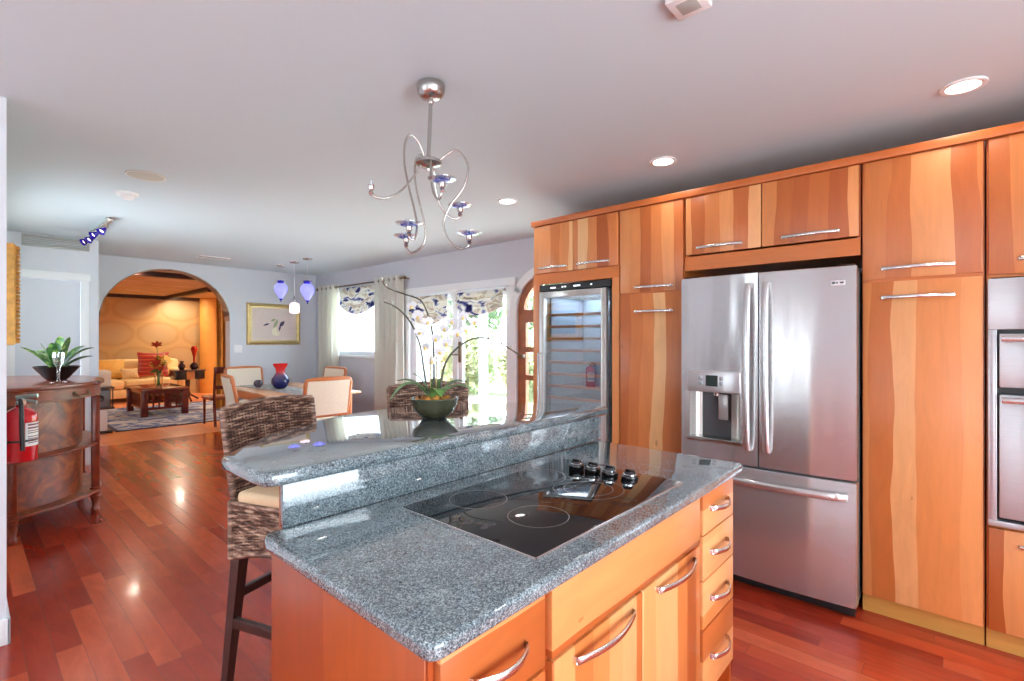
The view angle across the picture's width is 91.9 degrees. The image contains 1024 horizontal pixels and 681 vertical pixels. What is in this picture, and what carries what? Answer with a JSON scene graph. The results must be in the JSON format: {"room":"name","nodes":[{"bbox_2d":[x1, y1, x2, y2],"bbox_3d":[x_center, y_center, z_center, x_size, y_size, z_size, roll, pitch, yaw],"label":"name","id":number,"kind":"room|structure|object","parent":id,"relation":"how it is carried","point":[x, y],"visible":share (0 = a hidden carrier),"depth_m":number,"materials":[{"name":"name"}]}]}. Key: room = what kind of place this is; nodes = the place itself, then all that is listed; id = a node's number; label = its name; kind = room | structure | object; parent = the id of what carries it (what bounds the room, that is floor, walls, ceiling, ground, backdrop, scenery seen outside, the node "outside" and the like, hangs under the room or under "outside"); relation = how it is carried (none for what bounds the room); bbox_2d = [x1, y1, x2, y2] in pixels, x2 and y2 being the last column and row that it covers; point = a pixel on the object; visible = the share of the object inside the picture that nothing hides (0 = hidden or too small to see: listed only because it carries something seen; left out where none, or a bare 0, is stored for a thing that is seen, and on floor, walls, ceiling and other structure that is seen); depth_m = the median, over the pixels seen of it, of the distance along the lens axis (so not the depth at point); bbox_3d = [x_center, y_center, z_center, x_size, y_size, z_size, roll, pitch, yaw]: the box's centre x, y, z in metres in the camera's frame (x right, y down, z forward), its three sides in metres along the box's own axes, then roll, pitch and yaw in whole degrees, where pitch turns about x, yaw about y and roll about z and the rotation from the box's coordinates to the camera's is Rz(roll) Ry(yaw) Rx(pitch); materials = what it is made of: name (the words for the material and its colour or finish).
{"room":"kitchen","nodes":[
{"label":"kitchen","id":0,"kind":"room"},
{"bbox_2d":[0,97,6,619],"bbox_3d":[-3.920,0.145,3.605,4.090,2.530,0.160,0,0,42],"label":"wall","id":1,"kind":"structure","parent":0,"point":[3,101],"depth_m":2.29,"materials":[{"name":"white paint"}]},
{"bbox_2d":[0,602,9,646],"bbox_3d":[-4.092,1.350,3.310,3.988,0.120,0.852,0,0,42],"label":"baseboard","id":2,"kind":"structure","parent":1,"relation":"attached to","point":[4,623],"depth_m":2.28,"materials":[{"name":"white paint"}]},
{"bbox_2d":[7,243,19,344],"bbox_3d":[-3.163,-0.262,3.093,0.720,0.588,0.091,0,0,42],"label":"gilded frame","id":3,"kind":"object","parent":1,"relation":"attached to","point":[13,282],"visible":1,"depth_m":2.86,"materials":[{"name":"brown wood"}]},
{"bbox_2d":[7,393,38,463],"bbox_3d":[-2.730,0.488,2.757,0.155,0.373,0.144,0,0,0],"label":"fire extinguisher","id":4,"kind":"object","parent":1,"relation":"attached to","point":[22,420],"visible":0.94,"depth_m":2.71,"materials":[{"name":"red metal"}]},
{"bbox_2d":[7,230,97,464],"bbox_3d":[-5.042,0.145,5.326,0.120,2.530,0.900,0,0,42],"label":"wall","id":5,"kind":"structure","parent":0,"point":[31,257],"depth_m":5.46,"materials":[{"name":"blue paint"}]},
{"bbox_2d":[15,278,79,375],"bbox_3d":[-4.994,0.380,5.334,0.040,2.050,0.515,0,0,42],"label":"door","id":6,"kind":"structure","parent":5,"relation":"in","point":[49,310],"depth_m":5.30,"materials":[{"name":"white paint"}]},
{"bbox_2d":[7,269,90,465],"bbox_3d":[-4.964,0.338,5.306,0.022,2.145,0.685,0,0,42],"label":"trim","id":7,"kind":"structure","parent":5,"relation":"attached to","point":[84,279],"depth_m":5.50,"materials":[{"name":"white paint"}]},
{"bbox_2d":[22,233,89,251],"bbox_3d":[-4.921,-1.045,5.352,0.025,0.120,0.540,0,0,42],"label":"air vent","id":8,"kind":"object","parent":5,"relation":"in","point":[23,234],"visible":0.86,"depth_m":5.33,"materials":[{"name":"grey metal"}]},
{"bbox_2d":[99,297,199,392],"bbox_3d":[-9.658,0.135,11.708,0.120,2.550,9.500,0,0,42],"label":"wall","id":9,"kind":"structure","parent":0,"point":[127,326],"depth_m":12.32,"materials":[{"name":"orange paint"}]},
{"bbox_2d":[98,254,439,405],"bbox_3d":[-4.817,0.145,7.356,0.200,2.530,9.500,0,0,42],"label":"wall","id":10,"kind":"structure","parent":0,"point":[237,286],"depth_m":8.07,"materials":[{"name":"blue paint"}]},
{"bbox_2d":[99,269,229,320],"bbox_3d":[-4.983,-0.650,7.169,0.204,0.720,1.580,0,0,42],"label":"trim","id":11,"kind":"structure","parent":10,"relation":"attached to","point":[217,294],"depth_m":7.48,"materials":[{"name":"beige paint"}]},
{"bbox_2d":[246,302,299,344],"bbox_3d":[-3.920,-0.252,8.178,0.035,0.677,0.862,0,0,42],"label":"framed picture","id":12,"kind":"object","parent":10,"relation":"attached to","point":[266,324],"visible":0.98,"depth_m":8.14,"materials":[{"name":"beige"}]},
{"bbox_2d":[255,310,292,337],"bbox_3d":[-3.924,-0.252,8.181,0.002,0.457,0.622,0,0,42],"label":"print","id":13,"kind":"object","parent":12,"relation":"attached to","point":[268,323],"depth_m":8.17,"materials":[{"name":"beige paper"}]},
{"bbox_2d":[316,237,533,415],"bbox_3d":[-1.323,0.145,6.904,6.000,2.530,0.140,0,0,42],"label":"wall","id":14,"kind":"structure","parent":0,"point":[515,258],"depth_m":6.68,"materials":[{"name":"paint"}]},
{"bbox_2d":[339,290,373,358],"bbox_3d":[-2.450,-0.273,7.850,1.420,1.115,0.160,0,0,42],"label":"window","id":15,"kind":"structure","parent":14,"relation":"in","point":[353,354],"depth_m":8.13,"materials":[{"name":"white paint"}]},
{"bbox_2d":[339,284,373,314],"bbox_3d":[-2.412,-0.612,7.705,1.063,0.449,0.104,0,0,42],"label":"roman shade","id":16,"kind":"object","parent":15,"relation":"attached to","point":[355,300],"visible":0.94,"depth_m":7.66,"materials":[{"name":"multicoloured fabric"}]},
{"bbox_2d":[316,276,408,290],"bbox_3d":[-2.378,-0.852,7.676,2.552,0.044,0.122,0,0,42],"label":"curtain rod","id":17,"kind":"object","parent":14,"relation":"attached to","point":[404,277],"visible":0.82,"depth_m":7.54,"materials":[{"name":"brown metal"}]},
{"bbox_2d":[318,284,338,416],"bbox_3d":[-3.057,0.245,8.240,0.588,2.290,0.114,0,0,42],"label":"curtain","id":18,"kind":"object","parent":17,"relation":"hanging from","point":[328,299],"visible":0.67,"depth_m":8.19,"materials":[{"name":"fabric"}]},
{"bbox_2d":[374,274,403,409],"bbox_3d":[-1.764,0.245,7.076,0.668,2.290,0.117,0,0,42],"label":"curtain","id":19,"kind":"object","parent":17,"relation":"hanging from","point":[388,320],"visible":0.79,"depth_m":7.07,"materials":[{"name":"fabric"}]},
{"bbox_2d":[408,293,449,324],"bbox_3d":[-1.118,-0.387,6.534,0.814,0.399,0.106,0,0,42],"label":"roman shade","id":20,"kind":"object","parent":14,"relation":"attached to","point":[436,305],"visible":0.76,"depth_m":6.44,"materials":[{"name":"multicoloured fabric"}]},
{"bbox_2d":[412,291,453,381],"bbox_3d":[-1.030,0.390,6.617,0.940,2.020,0.045,0,0,42],"label":"door","id":21,"kind":"structure","parent":14,"relation":"in","point":[415,345],"depth_m":6.86,"materials":[{"name":"white paint"}]},
{"bbox_2d":[454,290,458,381],"bbox_3d":[-0.702,0.390,6.279,0.060,2.020,0.030,0,0,42],"label":"trim","id":22,"kind":"structure","parent":14,"relation":"attached to","point":[456,339],"depth_m":6.26,"materials":[{"name":"white paint"}]},
{"bbox_2d":[404,277,516,402],"bbox_3d":[-0.727,0.352,6.251,2.080,2.115,0.035,0,0,42],"label":"trim","id":23,"kind":"structure","parent":14,"relation":"attached to","point":[511,281],"depth_m":6.29,"materials":[{"name":"white paint"}]},
{"bbox_2d":[452,286,508,402],"bbox_3d":[-0.369,0.390,5.981,0.986,2.020,0.108,0,0,42],"label":"door","id":24,"kind":"structure","parent":14,"relation":"in","point":[461,350],"depth_m":5.89,"materials":[{"name":"white paint"}]},
{"bbox_2d":[455,288,505,314],"bbox_3d":[-0.403,-0.437,5.894,0.813,0.299,0.102,0,0,42],"label":"roman shade","id":25,"kind":"object","parent":14,"relation":"attached to","point":[479,302],"visible":0.99,"depth_m":5.84,"materials":[{"name":"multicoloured fabric"}]},
{"bbox_2d":[510,267,534,402],"bbox_3d":[0.390,0.297,5.250,1.090,2.225,0.030,0,0,42],"label":"trim","id":26,"kind":"structure","parent":14,"relation":"attached to","point":[528,276],"depth_m":5.56,"materials":[{"name":"white paint"}]},
{"bbox_2d":[517,279,532,402],"bbox_3d":[0.410,0.335,5.272,0.920,2.130,0.110,0,0,42],"label":"door","id":27,"kind":"structure","parent":14,"relation":"in","point":[525,316],"depth_m":5.53,"materials":[{"name":"brown wood"}]},
{"bbox_2d":[0,0,1023,297],"bbox_3d":[-3.118,-1.165,5.694,17.650,0.150,9.700,0,0,42],"label":"ceiling","id":28,"kind":"structure","parent":0,"point":[267,124],"depth_m":2.39,"materials":[{"name":"white paint"}]},
{"bbox_2d":[79,217,112,245],"bbox_3d":[-4.041,-1.037,4.794,0.980,0.166,0.122,0,0,42],"label":"track light","id":29,"kind":"object","parent":28,"relation":"attached to","point":[101,229],"visible":1,"depth_m":4.70,"materials":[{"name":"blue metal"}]},
{"bbox_2d":[114,190,138,199],"bbox_3d":[-2.945,-1.097,3.785,0.150,0.044,0.150,0,0,42],"label":"smoke detector","id":30,"kind":"object","parent":28,"relation":"attached to","point":[126,195],"visible":1,"depth_m":3.76,"materials":[{"name":"white plastic"}]},
{"bbox_2d":[125,170,165,181],"bbox_3d":[-2.497,-1.115,3.377,0.230,0.010,0.230,0,0,42],"label":"ceiling speaker","id":31,"kind":"object","parent":28,"relation":"attached to","point":[137,174],"visible":1,"depth_m":3.35,"materials":[{"name":"white plastic"}]},
{"bbox_2d":[106,293,199,300],"bbox_3d":[-10.044,-1.050,11.114,0.100,0.080,7.900,0,0,42],"label":"ceiling beam","id":32,"kind":"structure","parent":28,"relation":"attached to","point":[109,294],"depth_m":12.20,"materials":[{"name":"red wood"}]},
{"bbox_2d":[133,271,194,279],"bbox_3d":[-6.118,-1.050,7.584,0.100,0.080,7.900,0,0,42],"label":"ceiling beam","id":33,"kind":"structure","parent":28,"relation":"attached to","point":[150,273],"depth_m":8.05,"materials":[{"name":"red wood"}]},
{"bbox_2d":[164,287,207,299],"bbox_3d":[-6.809,-1.050,10.787,5.150,0.080,0.120,0,0,42],"label":"ceiling beam","id":34,"kind":"structure","parent":28,"relation":"attached to","point":[201,290],"depth_m":11.21,"materials":[{"name":"red wood"}]},
{"bbox_2d":[207,288,224,408],"bbox_3d":[-5.193,0.145,10.524,0.099,2.470,2.290,0,0,42],"label":"drape","id":35,"kind":"object","parent":28,"relation":"hanging from","point":[220,321],"visible":0.2,"depth_m":9.84,"materials":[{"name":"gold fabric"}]},
{"bbox_2d":[274,264,287,301],"bbox_3d":[-3.475,-0.840,7.443,0.184,0.560,0.184,0,0,42],"label":"pendant light","id":36,"kind":"object","parent":28,"relation":"hanging from","point":[280,288],"visible":1,"depth_m":7.39,"materials":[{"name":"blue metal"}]},
{"bbox_2d":[289,261,299,313],"bbox_3d":[-3.143,-0.747,7.153,0.140,0.744,0.140,0,0,42],"label":"pendant light","id":37,"kind":"object","parent":28,"relation":"hanging from","point":[294,308],"visible":1,"depth_m":7.12,"materials":[{"name":"white glass"}]},
{"bbox_2d":[300,258,314,303],"bbox_3d":[-2.828,-0.802,6.846,0.184,0.634,0.184,0,0,42],"label":"pendant light","id":38,"kind":"object","parent":28,"relation":"hanging from","point":[307,290],"visible":1,"depth_m":6.80,"materials":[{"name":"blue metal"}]},
{"bbox_2d":[368,77,481,253],"bbox_3d":[-0.350,-0.752,2.142,0.413,0.734,0.441,0,0,22],"label":"chandelier","id":39,"kind":"object","parent":28,"relation":"hanging from","point":[431,90],"visible":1,"depth_m":2.14,"materials":[{"name":"silver metal"}]},
{"bbox_2d":[650,156,676,166],"bbox_3d":[0.949,-1.115,3.107,0.164,0.010,0.164,0,0,42],"label":"recessed light","id":40,"kind":"object","parent":28,"relation":"in","point":[663,161],"visible":1,"depth_m":3.10,"materials":[{"name":"white glass"}]},
{"bbox_2d":[665,0,711,20],"bbox_3d":[0.582,-1.108,1.631,0.115,0.024,0.115,0,0,42],"label":"ceiling box","id":41,"kind":"object","parent":28,"relation":"attached to","point":[681,9],"visible":1,"depth_m":1.63,"materials":[{"name":"white plastic"}]},
{"bbox_2d":[939,76,988,95],"bbox_3d":[1.990,-1.115,2.184,0.164,0.010,0.164,0,0,42],"label":"recessed light","id":42,"kind":"object","parent":28,"relation":"in","point":[969,84],"visible":1,"depth_m":2.17,"materials":[{"name":"white glass"}]},
{"bbox_2d":[0,393,1023,680],"bbox_3d":[-3.211,1.460,5.777,17.900,0.100,9.700,0,0,42],"label":"floor","id":43,"kind":"structure","parent":0,"point":[134,588],"depth_m":2.59,"materials":[{"name":"brown wood"}]},
{"bbox_2d":[7,375,103,545],"bbox_3d":[-3.851,0.872,4.122,1.701,1.077,0.682,0,0,42],"label":"console","id":44,"kind":"object","parent":43,"relation":"on","point":[58,478],"visible":0.82,"depth_m":3.74,"materials":[{"name":"brown wood"}]},
{"bbox_2d":[20,336,91,380],"bbox_3d":[-3.733,0.153,4.077,0.458,0.359,0.432,0,0,-13],"label":"potted plant","id":45,"kind":"object","parent":44,"relation":"on","point":[49,372],"visible":0.91,"depth_m":4.02,"materials":[{"name":"green plant"}]},
{"bbox_2d":[17,473,94,516],"bbox_3d":[-3.859,1.232,4.114,1.631,0.025,0.636,0,0,42],"label":"shelf","id":46,"kind":"object","parent":44,"relation":"attached to","point":[85,490],"depth_m":3.73,"materials":[{"name":"brown wood"}]},
{"bbox_2d":[32,365,80,380],"bbox_3d":[-3.739,0.275,4.067,0.300,0.114,0.300,0,0,42],"label":"bowl","id":47,"kind":"object","parent":44,"relation":"on","point":[49,372],"depth_m":4.00,"materials":[{"name":"black ceramic"}]},
{"bbox_2d":[38,431,93,456],"bbox_3d":[-3.859,0.845,4.114,1.631,0.020,0.636,0,0,42],"label":"shelf","id":48,"kind":"object","parent":44,"relation":"attached to","point":[86,441],"depth_m":3.82,"materials":[{"name":"brown wood"}]},
{"bbox_2d":[100,386,114,433],"bbox_3d":[-6.346,1.065,7.487,0.450,0.690,0.460,0,0,42],"label":"media stand","id":49,"kind":"object","parent":43,"relation":"on","point":[104,429],"visible":0.36,"depth_m":7.45,"materials":[{"name":"black plastic"}]},
{"bbox_2d":[99,389,110,407],"bbox_3d":[-6.310,0.893,7.538,0.335,0.262,0.265,0,0,42],"label":"speaker","id":50,"kind":"object","parent":49,"relation":"on","point":[105,395],"visible":0.44,"depth_m":7.48},
{"bbox_2d":[99,370,110,386],"bbox_3d":[-6.338,0.595,7.496,0.390,0.249,0.365,0,0,42],"label":"storage box","id":51,"kind":"object","parent":49,"relation":"on","point":[106,374],"visible":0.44,"depth_m":7.46,"materials":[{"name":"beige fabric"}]},
{"bbox_2d":[108,358,184,398],"bbox_3d":[-8.995,0.940,11.354,1.120,0.940,2.460,0,0,42],"label":"sofa","id":52,"kind":"object","parent":43,"relation":"on","point":[119,392],"visible":0.2,"depth_m":11.47,"materials":[{"name":"beige fabric"}]},
{"bbox_2d":[99,359,124,377],"bbox_3d":[-9.043,0.670,11.181,0.198,0.432,0.520,0,0,36],"label":"pillow","id":53,"kind":"object","parent":52,"relation":"on","point":[114,366],"visible":0.7,"depth_m":11.16,"materials":[{"name":"fabric"}]},
{"bbox_2d":[110,379,124,389],"bbox_3d":[-9.203,1.010,10.868,0.780,0.200,1.000,0,0,42],"label":"seat cushion","id":54,"kind":"object","parent":52,"relation":"on","point":[119,384],"depth_m":10.92,"materials":[{"name":"beige fabric"}]},
{"bbox_2d":[120,368,139,378],"bbox_3d":[-8.685,0.770,11.250,0.170,0.228,0.340,0,0,30],"label":"pillow","id":55,"kind":"object","parent":52,"relation":"on","point":[126,373],"visible":1,"depth_m":11.19,"materials":[{"name":"beige fabric"}]},
{"bbox_2d":[124,360,168,377],"bbox_3d":[-8.791,0.695,11.850,0.200,0.430,0.990,0,0,42],"label":"cushion","id":56,"kind":"object","parent":52,"relation":"on","point":[128,364],"depth_m":11.62,"materials":[{"name":"beige fabric"}]},
{"bbox_2d":[120,377,176,387],"bbox_3d":[-8.531,1.010,11.616,0.780,0.200,0.990,0,0,42],"label":"seat cushion","id":57,"kind":"object","parent":52,"relation":"on","point":[142,380],"depth_m":11.32,"materials":[{"name":"beige fabric"}]},
{"bbox_2d":[137,352,168,376],"bbox_3d":[-8.490,0.590,11.707,0.620,0.582,0.236,0,0,-34],"label":"pillow","id":58,"kind":"object","parent":52,"relation":"on","point":[144,359],"visible":0.59,"depth_m":11.61,"materials":[{"name":"red fabric"}]},
{"bbox_2d":[107,401,218,431],"bbox_3d":[-6.393,1.403,9.492,3.200,0.011,2.430,0,0,42],"label":"area rug","id":59,"kind":"object","parent":43,"relation":"on","point":[118,419],"visible":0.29,"depth_m":8.87,"materials":[{"name":"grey carpet"}]},
{"bbox_2d":[126,383,188,416],"bbox_3d":[-6.841,1.149,9.539,1.270,0.497,0.740,0,0,42],"label":"coffee table","id":60,"kind":"object","parent":59,"relation":"on","point":[136,395],"visible":1,"depth_m":9.31,"materials":[{"name":"brown wood"}]},
{"bbox_2d":[147,341,172,387],"bbox_3d":[-6.649,0.460,9.325,0.418,0.879,0.398,0,0,42],"label":"flower vase","id":61,"kind":"object","parent":60,"relation":"on","point":[158,365],"visible":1,"depth_m":9.26,"materials":[{"name":"clear glass"}]},
{"bbox_2d":[169,369,205,400],"bbox_3d":[-7.464,1.052,11.403,0.531,0.714,0.620,0,0,42],"label":"side table","id":62,"kind":"object","parent":43,"relation":"on","point":[186,374],"visible":0.8,"depth_m":11.30,"materials":[{"name":"brown wood"}]},
{"bbox_2d":[190,346,197,369],"bbox_3d":[-7.373,0.421,11.483,0.170,0.545,0.170,0,0,42],"label":"vase","id":63,"kind":"object","parent":62,"relation":"on","point":[194,365],"visible":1,"depth_m":11.44,"materials":[{"name":"red glass"}]},
{"bbox_2d":[200,298,216,392],"bbox_3d":[-8.045,0.160,13.203,0.480,2.500,0.480,0,0,42],"label":"column","id":64,"kind":"structure","parent":43,"relation":"on","point":[208,325],"depth_m":12.99,"materials":[{"name":"paint"}]},
{"bbox_2d":[201,367,224,426],"bbox_3d":[-4.829,0.929,8.296,0.525,0.968,0.522,0,0,42],"label":"chair","id":65,"kind":"object","parent":43,"relation":"on","point":[214,397],"visible":0.51,"depth_m":8.02,"materials":[{"name":"red wood"}]},
{"bbox_2d":[220,374,238,405],"bbox_3d":[-3.203,0.912,6.110,0.636,1.001,0.571,0,0,-41],"label":"dining chair","id":66,"kind":"object","parent":43,"relation":"on","point":[228,382],"visible":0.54,"depth_m":5.83,"materials":[{"name":"beige fabric"}]},
{"bbox_2d":[224,366,263,401],"bbox_3d":[-3.959,0.912,7.499,0.636,1.001,0.571,0,0,42],"label":"dining chair","id":67,"kind":"object","parent":43,"relation":"on","point":[243,375],"visible":0.39,"depth_m":7.67,"materials":[{"name":"beige fabric"}]},
{"bbox_2d":[218,395,316,680],"bbox_3d":[-0.871,0.835,2.157,0.542,1.151,0.526,0,0,22],"label":"bar stool","id":68,"kind":"object","parent":43,"relation":"on","point":[253,511],"visible":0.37,"depth_m":2.00,"materials":[{"name":"wicker"}]},
{"bbox_2d":[238,486,278,507],"bbox_3d":[-0.833,0.638,2.142,0.416,0.050,0.478,0,0,22],"label":"cushion","id":69,"kind":"object","parent":68,"relation":"on","point":[257,496],"depth_m":1.97,"materials":[{"name":"beige fabric"}]},
{"bbox_2d":[279,486,281,528],"bbox_3d":[-0.273,0.896,2.039,0.468,1.028,1.523,0,0,42],"label":"support","id":70,"kind":"object","parent":43,"relation":"on","point":[279,486],"visible":0.02,"depth_m":1.33,"materials":[{"name":"brown wood"}]},
{"bbox_2d":[221,403,607,486],"bbox_3d":[-0.358,0.360,2.137,0.798,0.040,1.700,0,0,42],"label":"countertop","id":71,"kind":"structure","parent":70,"relation":"on","point":[349,442],"depth_m":1.75,"materials":[{"name":"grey stone"}]},
{"bbox_2d":[381,278,524,418],"bbox_3d":[-0.275,0.026,2.176,0.649,0.625,0.284,0,0,-3],"label":"potted orchid","id":72,"kind":"object","parent":71,"relation":"on","point":[433,405],"visible":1,"depth_m":2.12,"materials":[{"name":"white plant"}]},
{"bbox_2d":[236,382,360,413],"bbox_3d":[-2.981,1.035,6.646,1.920,0.750,1.020,0,0,42],"label":"dining table","id":73,"kind":"object","parent":43,"relation":"on","point":[248,393],"visible":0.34,"depth_m":6.37,"materials":[{"name":"brown wood"}]},
{"bbox_2d":[241,384,302,394],"bbox_3d":[-3.022,0.658,6.563,1.930,0.003,0.400,0,0,42],"label":"table runner","id":74,"kind":"object","parent":73,"relation":"on","point":[289,390],"visible":0.51,"depth_m":6.50,"materials":[{"name":"white fabric"}]},
{"bbox_2d":[271,363,289,388],"bbox_3d":[-3.084,0.488,6.591,0.224,0.335,0.224,0,0,42],"label":"vase","id":75,"kind":"object","parent":74,"relation":"on","point":[280,380],"visible":1,"depth_m":6.53,"materials":[{"name":"red ceramic"}]},
{"bbox_2d":[303,376,352,420],"bbox_3d":[-2.232,0.912,5.688,0.636,1.001,0.571,0,0,44],"label":"dining chair","id":76,"kind":"object","parent":43,"relation":"on","point":[332,395],"visible":0.62,"depth_m":5.52,"materials":[{"name":"beige fabric"}]},
{"bbox_2d":[323,366,346,415],"bbox_3d":[-2.869,0.912,7.363,0.571,1.001,0.636,0,0,36],"label":"dining chair","id":77,"kind":"object","parent":43,"relation":"on","point":[329,371],"visible":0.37,"depth_m":7.57,"materials":[{"name":"beige fabric"}]},
{"bbox_2d":[386,381,468,408],"bbox_3d":[-0.418,0.835,2.842,0.526,1.151,0.542,0,0,-24],"label":"bar stool","id":78,"kind":"object","parent":43,"relation":"on","point":[401,398],"visible":0.09,"depth_m":3.02,"materials":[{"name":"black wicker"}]},
{"bbox_2d":[272,478,732,680],"bbox_3d":[0.159,0.972,1.612,0.690,0.877,1.550,0,0,42],"label":"kitchen island","id":79,"kind":"object","parent":43,"relation":"on","point":[658,607],"visible":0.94,"depth_m":1.23,"materials":[{"name":"brown wood"}]},
{"bbox_2d":[264,440,741,661],"bbox_3d":[0.144,0.514,1.626,0.700,0.037,1.599,0,0,42],"label":"island countertop","id":80,"kind":"structure","parent":79,"relation":"on","point":[433,588],"depth_m":1.13,"materials":[{"name":"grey stone"}]},
{"bbox_2d":[280,417,598,527],"bbox_3d":[-0.092,0.438,1.873,0.018,0.114,1.537,0,0,42],"label":"backsplash","id":81,"kind":"structure","parent":80,"relation":"on","point":[316,498],"depth_m":1.62,"materials":[{"name":"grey stone"}]},
{"bbox_2d":[401,458,682,560],"bbox_3d":[0.131,0.477,1.575,0.510,0.038,0.800,0,0,42],"label":"cooktop","id":82,"kind":"object","parent":80,"relation":"in","point":[533,513],"visible":1,"depth_m":1.47,"materials":[{"name":"black glass"}]},
{"bbox_2d":[533,212,620,443],"bbox_3d":[0.676,0.237,3.995,0.784,2.345,0.714,0,0,42],"label":"cabinet","id":83,"kind":"object","parent":43,"relation":"on","point":[585,249],"visible":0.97,"depth_m":3.69,"materials":[{"name":"brown wood"}]},
{"bbox_2d":[537,279,611,441],"bbox_3d":[0.652,0.459,3.963,0.646,1.782,0.674,0,0,42],"label":"wine cooler","id":84,"kind":"object","parent":83,"relation":"in","point":[574,357],"visible":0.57,"depth_m":3.95,"materials":[{"name":"silver metal"}]},
{"bbox_2d":[562,315,600,317],"bbox_3d":[0.675,-0.190,3.961,0.508,0.004,0.446,0,0,42],"label":"wire shelf","id":85,"kind":"object","parent":84,"relation":"attached to","point":[582,316],"depth_m":4.05,"materials":[{"name":"silver metal"}]},
{"bbox_2d":[563,382,600,386],"bbox_3d":[0.675,0.371,3.961,0.508,0.004,0.446,0,0,42],"label":"wire shelf","id":86,"kind":"object","parent":84,"relation":"attached to","point":[583,383],"depth_m":3.99,"materials":[{"name":"silver metal"}]},
{"bbox_2d":[566,393,600,399],"bbox_3d":[0.675,0.465,3.961,0.508,0.004,0.446,0,0,42],"label":"wire shelf","id":87,"kind":"object","parent":84,"relation":"attached to","point":[570,397],"depth_m":3.90,"materials":[{"name":"silver metal"}]},
{"bbox_2d":[570,371,600,374],"bbox_3d":[0.675,0.278,3.961,0.508,0.004,0.446,0,0,42],"label":"wire shelf","id":88,"kind":"object","parent":84,"relation":"attached to","point":[571,373],"depth_m":4.02,"materials":[{"name":"silver metal"}]},
{"bbox_2d":[620,199,711,453],"bbox_3d":[1.145,0.237,3.574,0.464,2.345,0.714,0,0,42],"label":"pantry cabinet","id":89,"kind":"object","parent":43,"relation":"on","point":[652,237],"visible":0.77,"depth_m":3.33,"materials":[{"name":"brown wood"}]},
{"bbox_2d":[682,264,861,616],"bbox_3d":[1.613,0.508,3.020,0.896,1.780,0.872,0,0,42],"label":"refrigerator","id":90,"kind":"object","parent":43,"relation":"on","point":[772,361],"visible":0.88,"depth_m":2.66,"materials":[{"name":"grey metal"}]},
{"bbox_2d":[862,141,984,644],"bbox_3d":[2.187,0.237,2.636,0.460,2.345,0.714,0,0,42],"label":"pantry","id":91,"kind":"object","parent":43,"relation":"on","point":[923,213],"visible":0.98,"depth_m":2.39,"materials":[{"name":"brown wood"}]},
{"bbox_2d":[985,133,1023,656],"bbox_3d":[2.649,0.237,2.221,0.770,2.345,0.714,0,0,42],"label":"tall cabinet","id":92,"kind":"object","parent":43,"relation":"on","point":[1004,156],"visible":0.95,"depth_m":2.21,"materials":[{"name":"brown wood"}]},
{"bbox_2d":[987,277,1023,530],"bbox_3d":[2.606,0.281,2.186,0.747,1.107,0.665,0,0,42],"label":"wall oven","id":93,"kind":"object","parent":92,"relation":"in","point":[1005,296],"visible":1,"depth_m":2.19,"materials":[{"name":"metal"}]},
{"bbox_3d":[2.571,0.145,2.859,5.200,2.530,0.110,0,0,42],"label":"wall","id":94,"kind":"structure","parent":0,"visible":0},
{"bbox_2d":[685,165,861,275],"bbox_3d":[1.667,-0.686,3.104,0.928,0.497,0.714,0,0,42],"label":"upper cabinet","id":95,"kind":"object","parent":94,"relation":"attached to","point":[814,220],"visible":0.96,"depth_m":2.84,"materials":[{"name":"brown wood"}]},
{"bbox_2d":[531,121,1023,227],"bbox_3d":[1.664,-0.930,3.124,3.442,0.043,0.688,0,0,42],"label":"trim","id":96,"kind":"structure","parent":95,"relation":"on","point":[1014,128],"depth_m":2.69,"materials":[{"name":"brown wood"}]},
{"label":"outside","id":97,"kind":"structure","parent":0,"visible":0},
{"bbox_2d":[441,353,532,396],"bbox_3d":[3.060,1.505,30.328,44.000,0.090,30.800,0,0,42],"label":"ground","id":98,"kind":"structure","parent":97,"point":[495,388],"depth_m":15.38,"materials":[{"name":"white"}]},
{"bbox_2d":[440,318,451,380],"bbox_3d":[-2.380,0.445,15.182,2.125,2.345,2.054,0,0,42],"label":"shrub","id":99,"kind":"object","parent":98,"relation":"on","point":[442,335],"visible":0.02,"depth_m":15.06,"materials":[{"name":"green plant"}]},
{"bbox_2d":[443,295,505,370],"bbox_3d":[-1.716,-1.516,21.423,3.913,5.966,3.892,0,0,42],"label":"tree","id":100,"kind":"object","parent":98,"relation":"on","point":[493,315],"visible":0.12,"depth_m":21.12,"materials":[{"name":"green plant"}]},
{"bbox_2d":[502,283,562,337],"bbox_3d":[1.244,-1.342,18.121,3.864,5.618,3.883,0,0,42],"label":"tree","id":101,"kind":"object","parent":98,"relation":"on","point":[530,298],"visible":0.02,"depth_m":17.84,"materials":[{"name":"green plant"}]},
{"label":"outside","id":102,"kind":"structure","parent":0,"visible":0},
{"bbox_2d":[468,393,532,402],"bbox_3d":[-4.033,1.490,12.716,21.000,0.080,4.880,0,0,42],"label":"patio","id":103,"kind":"structure","parent":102,"point":[472,399],"depth_m":11.96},
{"bbox_2d":[440,325,502,395],"bbox_3d":[-1.254,0.593,13.175,1.872,2.129,1.802,0,0,42],"label":"shrub","id":104,"kind":"object","parent":103,"relation":"on","point":[471,375],"visible":0.46,"depth_m":12.91,"materials":[{"name":"green plant"}]},
{"bbox_2d":[479,313,487,402],"bbox_3d":[-0.533,-0.020,9.220,0.120,2.940,0.120,0,0,42],"label":"patio post","id":105,"kind":"object","parent":103,"relation":"on","point":[483,324],"visible":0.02,"depth_m":9.18,"materials":[{"name":"white paint"}]},
{"bbox_2d":[492,326,532,402],"bbox_3d":[0.396,0.572,11.645,1.675,1.850,1.660,0,0,42],"label":"shrub","id":106,"kind":"object","parent":103,"relation":"on","point":[498,360],"visible":0.14,"depth_m":11.40,"materials":[{"name":"green plant"}]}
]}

